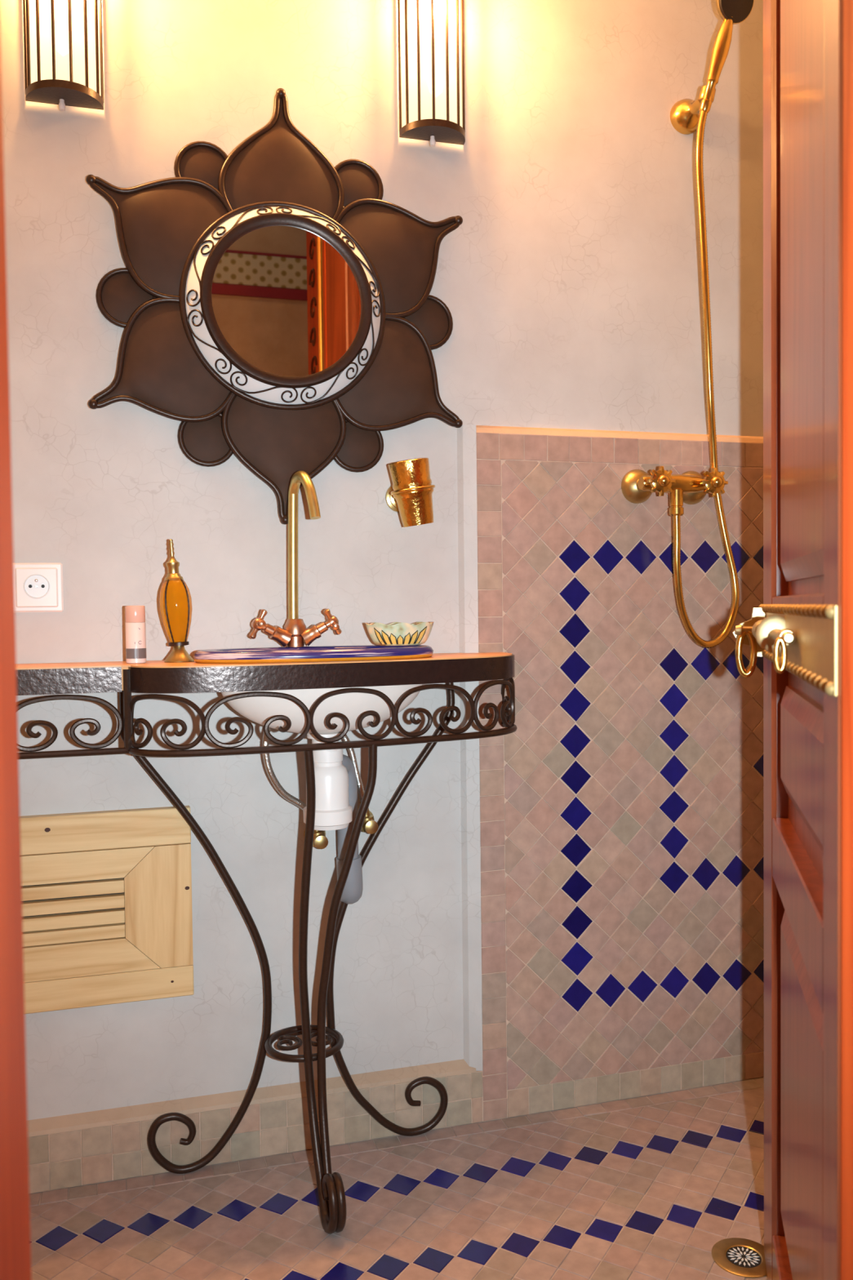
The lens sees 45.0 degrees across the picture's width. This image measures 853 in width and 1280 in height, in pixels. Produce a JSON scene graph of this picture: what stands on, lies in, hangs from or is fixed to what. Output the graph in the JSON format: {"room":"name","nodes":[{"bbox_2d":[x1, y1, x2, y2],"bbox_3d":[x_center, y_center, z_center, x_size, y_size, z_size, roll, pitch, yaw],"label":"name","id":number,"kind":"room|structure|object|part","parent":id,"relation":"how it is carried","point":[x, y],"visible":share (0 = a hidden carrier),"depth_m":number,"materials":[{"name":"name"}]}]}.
{"room":"bathroom","nodes":[
{"label":"bathroom","id":0,"kind":"room"},
{"bbox_2d":[0,0,764,1121],"bbox_3d":[-0.432,-0.237,1.833,2.800,2.410,0.161,-1,2,-16],"label":"wall","id":1,"kind":"structure","parent":0,"point":[569,281],"depth_m":1.92,"materials":[{"name":"white paint"}]},
{"bbox_2d":[13,563,63,612],"bbox_3d":[-0.646,-0.087,1.704,0.082,0.082,0.016,-1,2,-16],"label":"wall socket","id":2,"kind":"object","parent":1,"relation":"attached to","point":[37,587],"visible":0.94,"depth_m":1.70,"materials":[{"name":"white plastic"}]},
{"bbox_2d":[22,0,103,111],"bbox_3d":[-0.590,-1.010,1.667,0.123,0.288,0.062,-1,2,-16],"label":"wall sconce","id":3,"kind":"object","parent":1,"relation":"attached to","point":[63,39],"visible":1,"depth_m":1.65,"materials":[{"name":"glass"}]},
{"bbox_3d":[-0.596,-0.874,1.681,0.012,0.016,0.012,-1,2,-16],"label":"screw knob","id":4,"kind":"part","parent":3,"relation":"part of","materials":[{"name":"white plastic"}]},
{"bbox_3d":[-0.589,-0.888,1.670,0.122,0.012,0.061,-1,2,-16],"label":"plate","id":5,"kind":"part","parent":3,"relation":"part of","materials":[{"name":"metal"}]},
{"bbox_2d":[19,805,194,1013],"bbox_3d":[-0.612,0.456,1.727,0.426,0.327,0.022,-1,2,-16],"label":"vent cover","id":6,"kind":"object","parent":1,"relation":"attached to","point":[107,915],"visible":1,"depth_m":1.74,"materials":[{"name":"brown wood"}]},
{"bbox_3d":[-0.618,0.380,1.724,0.314,0.049,0.021,-1,2,-16],"label":"rail","id":7,"kind":"part","parent":6,"relation":"part of","materials":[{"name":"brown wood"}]},
{"bbox_3d":[-0.613,0.537,1.730,0.320,0.057,0.021,-1,2,-16],"label":"rail","id":8,"kind":"part","parent":6,"relation":"part of","materials":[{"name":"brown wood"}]},
{"bbox_3d":[-0.614,0.323,1.723,0.426,0.062,0.022,-1,2,-16],"label":"rail","id":9,"kind":"part","parent":6,"relation":"part of","materials":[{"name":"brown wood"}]},
{"bbox_3d":[-0.611,0.593,1.732,0.426,0.052,0.022,-1,2,-16],"label":"rail","id":10,"kind":"part","parent":6,"relation":"part of","materials":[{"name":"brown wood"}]},
{"bbox_2d":[27,1058,483,1193],"bbox_3d":[-0.820,0.870,1.681,1.924,0.117,0.022,-1,2,-16],"label":"baseboard","id":11,"kind":"structure","parent":1,"relation":"attached to","point":[98,1146],"depth_m":1.81,"materials":[{"name":"tile"}]},
{"bbox_2d":[85,88,462,524],"bbox_3d":[-0.243,-0.576,1.775,0.656,0.750,0.076,-1,2,-16],"label":"mirror","id":12,"kind":"object","parent":1,"relation":"attached to","point":[269,286],"visible":0.97,"depth_m":1.76,"materials":[{"name":"metal"}]},
{"bbox_2d":[211,225,361,376],"bbox_3d":[-0.236,-0.576,1.749,0.262,0.262,0.003,-1,2,-16],"label":"mirror glass","id":13,"kind":"object","parent":12,"relation":"attached to","point":[286,300],"depth_m":1.75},
{"bbox_2d":[303,829,328,848],"bbox_3d":[-0.192,0.341,1.821,0.040,0.061,0.070,-1,2,-16],"label":"angle valve","id":14,"kind":"object","parent":1,"relation":"attached to","point":[320,840],"visible":0.56,"depth_m":1.79,"materials":[{"name":"gold metal"}]},
{"bbox_2d":[262,727,306,809],"bbox_3d":[-0.242,0.194,1.791,0.104,0.247,0.026,-2,2,-35],"label":"supply hose","id":15,"kind":"object","parent":14,"relation":"attached to","point":[270,772],"visible":0.57,"depth_m":1.77,"materials":[{"name":"metal"}]},
{"bbox_3d":[-0.185,0.352,1.799,0.024,0.024,0.024,-1,2,-16],"label":"knob","id":16,"kind":"part","parent":14,"relation":"part of","materials":[{"name":"gold metal"}]},
{"bbox_2d":[357,802,378,834],"bbox_3d":[-0.106,0.319,1.845,0.040,0.061,0.070,-1,2,-16],"label":"angle valve","id":17,"kind":"object","parent":1,"relation":"attached to","point":[370,825],"visible":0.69,"depth_m":1.82,"materials":[{"name":"gold metal"}]},
{"bbox_2d":[342,734,364,802],"bbox_3d":[-0.166,0.180,1.825,0.118,0.224,0.016,-1,2,-16],"label":"supply hose","id":18,"kind":"object","parent":17,"relation":"attached to","point":[351,752],"visible":0.29,"depth_m":1.83,"materials":[{"name":"metal"}]},
{"bbox_3d":[-0.099,0.330,1.824,0.024,0.024,0.024,-1,2,-16],"label":"knob","id":19,"kind":"part","parent":17,"relation":"part of","materials":[{"name":"gold metal"}]},
{"bbox_2d":[385,484,435,512],"bbox_3d":[-0.028,-0.259,1.833,0.079,0.053,0.110,-1,2,-16],"label":"holder","id":20,"kind":"object","parent":1,"relation":"attached to","point":[391,501],"visible":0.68,"depth_m":1.86,"materials":[{"name":"gold metal"}]},
{"bbox_2d":[388,457,433,527],"bbox_3d":[-0.027,-0.260,1.817,0.081,0.122,0.075,-1,2,-16],"label":"tumbler","id":21,"kind":"object","parent":20,"relation":"in","point":[415,507],"visible":0.92,"depth_m":1.79,"materials":[{"name":"gold metal"}]},
{"bbox_2d":[397,0,465,146],"bbox_3d":[0.016,-1.036,1.842,0.123,0.288,0.062,-1,2,-16],"label":"wall sconce","id":22,"kind":"object","parent":1,"relation":"attached to","point":[431,33],"visible":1,"depth_m":1.82,"materials":[{"name":"glass"}]},
{"bbox_3d":[0.018,-0.914,1.845,0.122,0.012,0.061,-1,2,-16],"label":"plate","id":23,"kind":"part","parent":22,"relation":"part of","materials":[{"name":"metal"}]},
{"bbox_3d":[0.011,-0.900,1.857,0.012,0.016,0.012,-1,2,-16],"label":"screw knob","id":24,"kind":"part","parent":22,"relation":"part of","materials":[{"name":"white plastic"}]},
{"bbox_2d":[621,466,728,516],"bbox_3d":[0.478,-0.282,1.956,0.184,0.094,0.107,-1,2,-16],"label":"shower mixer","id":25,"kind":"object","parent":1,"relation":"attached to","point":[690,487],"visible":1,"depth_m":1.94,"materials":[{"name":"gold metal"}]},
{"bbox_3d":[0.436,-0.294,1.908,0.055,0.055,0.015,-1,2,-16],"label":"star handle","id":26,"kind":"part","parent":25,"relation":"part of","materials":[{"name":"gold metal"}]},
{"bbox_2d":[669,488,684,516],"bbox_3d":[0.474,-0.260,1.951,0.027,0.049,0.027,-1,2,-16],"label":"outlet","id":27,"kind":"object","parent":25,"relation":"attached to","point":[676,497],"depth_m":1.94,"materials":[{"name":"gold metal"}]},
{"bbox_2d":[672,111,739,648],"bbox_3d":[0.544,-0.487,1.976,0.173,1.010,0.058,-2,2,-29],"label":"shower hose","id":28,"kind":"object","parent":25,"relation":"attached to","point":[683,615],"visible":0.94,"depth_m":1.96,"materials":[{"name":"gold metal"}]},
{"bbox_3d":[0.542,-0.297,1.939,0.055,0.055,0.015,-1,2,-16],"label":"star handle","id":29,"kind":"part","parent":25,"relation":"part of","materials":[{"name":"gold metal"}]},
{"bbox_2d":[670,85,715,134],"bbox_3d":[0.522,-1.024,1.969,0.066,0.066,0.107,-1,2,-16],"label":"bracket","id":30,"kind":"object","parent":1,"relation":"attached to","point":[684,113],"visible":0.84,"depth_m":1.99,"materials":[{"name":"gold metal"}]},
{"bbox_2d":[698,0,754,113],"bbox_3d":[0.553,-1.098,1.893,0.098,0.227,0.059,0,2,14],"label":"shower","id":31,"kind":"object","parent":30,"relation":"on","point":[732,12],"visible":1,"depth_m":1.89,"materials":[{"name":"gold metal"}]},
{"bbox_3d":[0.542,-1.083,1.907,0.073,0.195,0.031,1,2,35],"label":"handle","id":32,"kind":"part","parent":31,"relation":"part of","materials":[{"name":"gold metal"}]},
{"bbox_2d":[29,1076,768,1279],"bbox_3d":[0.116,0.990,0.393,4.800,0.061,3.020,-1,2,-16],"label":"floor","id":33,"kind":"structure","parent":0,"point":[645,1187],"depth_m":1.67,"materials":[{"name":"tile"}]},
{"bbox_2d":[16,652,517,1234],"bbox_3d":[-0.493,0.483,1.610,1.429,0.886,0.314,-1,2,-16],"label":"console washstand","id":34,"kind":"object","parent":33,"relation":"on","point":[125,678],"visible":0.97,"depth_m":1.67,"materials":[{"name":"paint"}]},
{"bbox_3d":[-0.827,0.182,1.512,0.746,0.010,0.014,-1,2,-17],"label":"rail","id":35,"kind":"part","parent":34,"relation":"part of","materials":[{"name":"metal"}]},
{"bbox_3d":[-0.509,0.105,1.725,0.011,0.058,0.011,0,2,6],"label":"post","id":36,"kind":"part","parent":34,"relation":"part of","materials":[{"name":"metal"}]},
{"bbox_3d":[-0.471,0.112,1.620,0.012,0.132,0.012,0,2,6],"label":"post","id":37,"kind":"part","parent":34,"relation":"part of","materials":[{"name":"metal"}]},
{"bbox_2d":[124,605,146,663],"bbox_3d":[-0.475,-0.009,1.681,0.032,0.094,0.032,-1,2,-16],"label":"stick","id":38,"kind":"object","parent":34,"relation":"on","point":[135,615],"visible":1,"depth_m":1.67,"materials":[{"name":"white plastic"}]},
{"bbox_2d":[125,648,146,658],"bbox_3d":[-0.472,0.022,1.673,0.032,0.016,0.013,-1,2,-16],"label":"print","id":39,"kind":"object","parent":38,"relation":"attached to","point":[131,653],"depth_m":1.67},
{"bbox_2d":[159,538,194,662],"bbox_3d":[-0.415,-0.066,1.706,0.055,0.203,0.052,-1,2,-16],"label":"perfume bottle","id":40,"kind":"object","parent":34,"relation":"on","point":[175,598],"visible":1,"depth_m":1.69,"materials":[{"name":"orange glass"}]},
{"bbox_3d":[-0.416,-0.049,1.706,0.053,0.105,0.052,-1,2,-16],"label":"glass","id":41,"kind":"part","parent":40,"relation":"part of","materials":[{"name":"orange glass"}]},
{"bbox_3d":[-0.393,0.525,1.771,0.248,0.790,0.013,-1,2,-16],"label":"leg","id":42,"kind":"part","parent":34,"relation":"part of","materials":[{"name":"metal"}]},
{"bbox_2d":[193,644,433,751],"bbox_3d":[-0.183,0.099,1.730,0.406,0.172,0.178,-1,2,-16],"label":"basin","id":43,"kind":"object","parent":34,"relation":"in","point":[258,709],"visible":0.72,"depth_m":1.67,"materials":[{"name":"white ceramic"}]},
{"bbox_2d":[248,471,342,647],"bbox_3d":[-0.219,-0.137,1.748,0.163,0.300,0.111,-1,2,-16],"label":"faucet","id":44,"kind":"object","parent":43,"relation":"on","point":[295,631],"visible":1,"depth_m":1.77,"materials":[{"name":"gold metal"}]},
{"bbox_3d":[-0.287,-0.027,1.757,0.031,0.051,0.052,-1,2,-2],"label":"cross handle","id":45,"kind":"part","parent":44,"relation":"part of","materials":[{"name":"orange metal"}]},
{"bbox_3d":[-0.262,-0.010,1.772,0.060,0.045,0.031,-1,2,-16],"label":"valve arm","id":46,"kind":"part","parent":44,"relation":"part of","materials":[{"name":"orange metal"}]},
{"bbox_3d":[-0.208,-0.157,1.745,0.021,0.260,0.104,-2,2,-32],"label":"spout","id":47,"kind":"part","parent":44,"relation":"part of","materials":[{"name":"gold metal"}]},
{"bbox_3d":[-0.193,-0.013,1.792,0.059,0.046,0.031,-1,2,-16],"label":"valve arm","id":48,"kind":"part","parent":44,"relation":"part of","materials":[{"name":"orange metal"}]},
{"bbox_3d":[-0.164,-0.032,1.793,0.029,0.046,0.049,-1,2,2],"label":"cross handle","id":49,"kind":"part","parent":44,"relation":"part of","materials":[{"name":"orange metal"}]},
{"bbox_3d":[-0.171,0.092,1.724,0.352,0.130,0.131,-1,2,-16],"label":"bowl","id":50,"kind":"part","parent":43,"relation":"part of","materials":[{"name":"ceramic"}]},
{"bbox_2d":[302,748,363,903],"bbox_3d":[-0.154,0.328,1.790,0.083,0.298,0.179,0,2,15],"label":"trap","id":51,"kind":"object","parent":43,"relation":"attached to","point":[335,777],"visible":0.8,"depth_m":1.72,"materials":[{"name":"white plastic"}]},
{"bbox_2d":[364,622,433,645],"bbox_3d":[-0.046,-0.011,1.800,0.124,0.040,0.074,-1,2,-16],"label":"soap dish","id":52,"kind":"object","parent":43,"relation":"on","point":[395,633],"visible":1,"depth_m":1.77,"materials":[{"name":"ceramic"}]},
{"bbox_3d":[-0.174,0.545,1.632,0.025,0.752,0.176,-1,2,-21],"label":"leg","id":53,"kind":"part","parent":34,"relation":"part of","materials":[{"name":"metal"}]},
{"bbox_3d":[-0.131,0.167,1.721,0.698,0.011,0.149,-2,2,-27],"label":"rail","id":54,"kind":"part","parent":34,"relation":"part of","materials":[{"name":"metal"}]},
{"bbox_3d":[-0.116,0.544,1.642,0.101,0.752,0.162,-1,2,-16],"label":"leg","id":55,"kind":"part","parent":34,"relation":"part of","materials":[{"name":"metal"}]},
{"bbox_3d":[-0.063,0.490,1.865,0.247,0.843,0.013,-1,2,-16],"label":"leg","id":56,"kind":"part","parent":34,"relation":"part of","materials":[{"name":"metal"}]},
{"bbox_2d":[711,1237,767,1278],"bbox_3d":[0.471,0.917,1.529,0.092,0.003,0.092,-1,2,-16],"label":"floor drain","id":57,"kind":"object","parent":33,"relation":"on","point":[739,1256],"visible":0.91,"depth_m":1.53,"materials":[{"name":"gold metal"}]},
{"bbox_3d":[-0.058,-0.199,0.547,2.800,2.410,0.280,-1,2,-16],"label":"wall","id":58,"kind":"structure","parent":0,"visible":0},
{"bbox_2d":[0,32,31,1279],"bbox_3d":[-0.248,-0.160,0.491,0.060,2.240,0.296,-1,2,-16],"label":"door frame","id":59,"kind":"structure","parent":58,"relation":"attached to","point":[15,1213],"depth_m":0.60,"materials":[{"name":"brown wood"}]},
{"bbox_2d":[732,0,843,1279],"bbox_3d":[0.401,-0.183,1.155,0.080,2.212,0.710,0,2,13],"label":"door","id":60,"kind":"structure","parent":58,"relation":"in","point":[797,630],"depth_m":1.08,"materials":[{"name":"brown wood"}]},
{"bbox_3d":[0.429,0.867,1.157,0.034,0.112,0.477,0,2,13],"label":"rail","id":61,"kind":"part","parent":60,"relation":"part of","materials":[{"name":"brown wood"}]},
{"bbox_3d":[0.419,-0.005,1.128,0.034,0.088,0.477,0,2,13],"label":"rail","id":62,"kind":"part","parent":60,"relation":"part of","materials":[{"name":"brown wood"}]},
{"bbox_3d":[0.423,0.285,1.138,0.034,0.080,0.477,0,2,13],"label":"rail","id":63,"kind":"part","parent":60,"relation":"part of","materials":[{"name":"brown wood"}]},
{"bbox_3d":[0.421,0.562,1.144,0.015,0.419,0.425,0,2,13],"label":"raised panel","id":64,"kind":"part","parent":60,"relation":"part of","materials":[{"name":"brown wood"}]},
{"bbox_3d":[0.406,-0.004,1.154,0.003,0.073,0.694,0,2,13],"label":"lock plate","id":65,"kind":"part","parent":60,"relation":"part of","materials":[{"name":"gold metal"}]},
{"bbox_3d":[0.416,0.136,1.130,0.015,0.138,0.425,0,2,13],"label":"raised panel","id":66,"kind":"part","parent":60,"relation":"part of","materials":[{"name":"brown wood"}]},
{"bbox_3d":[0.408,-0.614,1.105,0.015,1.092,0.425,0,2,13],"label":"raised panel","id":67,"kind":"part","parent":60,"relation":"part of","materials":[{"name":"brown wood"}]},
{"bbox_2d":[840,0,852,1279],"bbox_3d":[0.391,-0.173,0.675,0.067,2.240,0.294,-1,2,-16],"label":"door frame","id":68,"kind":"structure","parent":58,"relation":"attached to","point":[846,1188],"depth_m":0.81,"materials":[{"name":"brown wood"}]}
]}

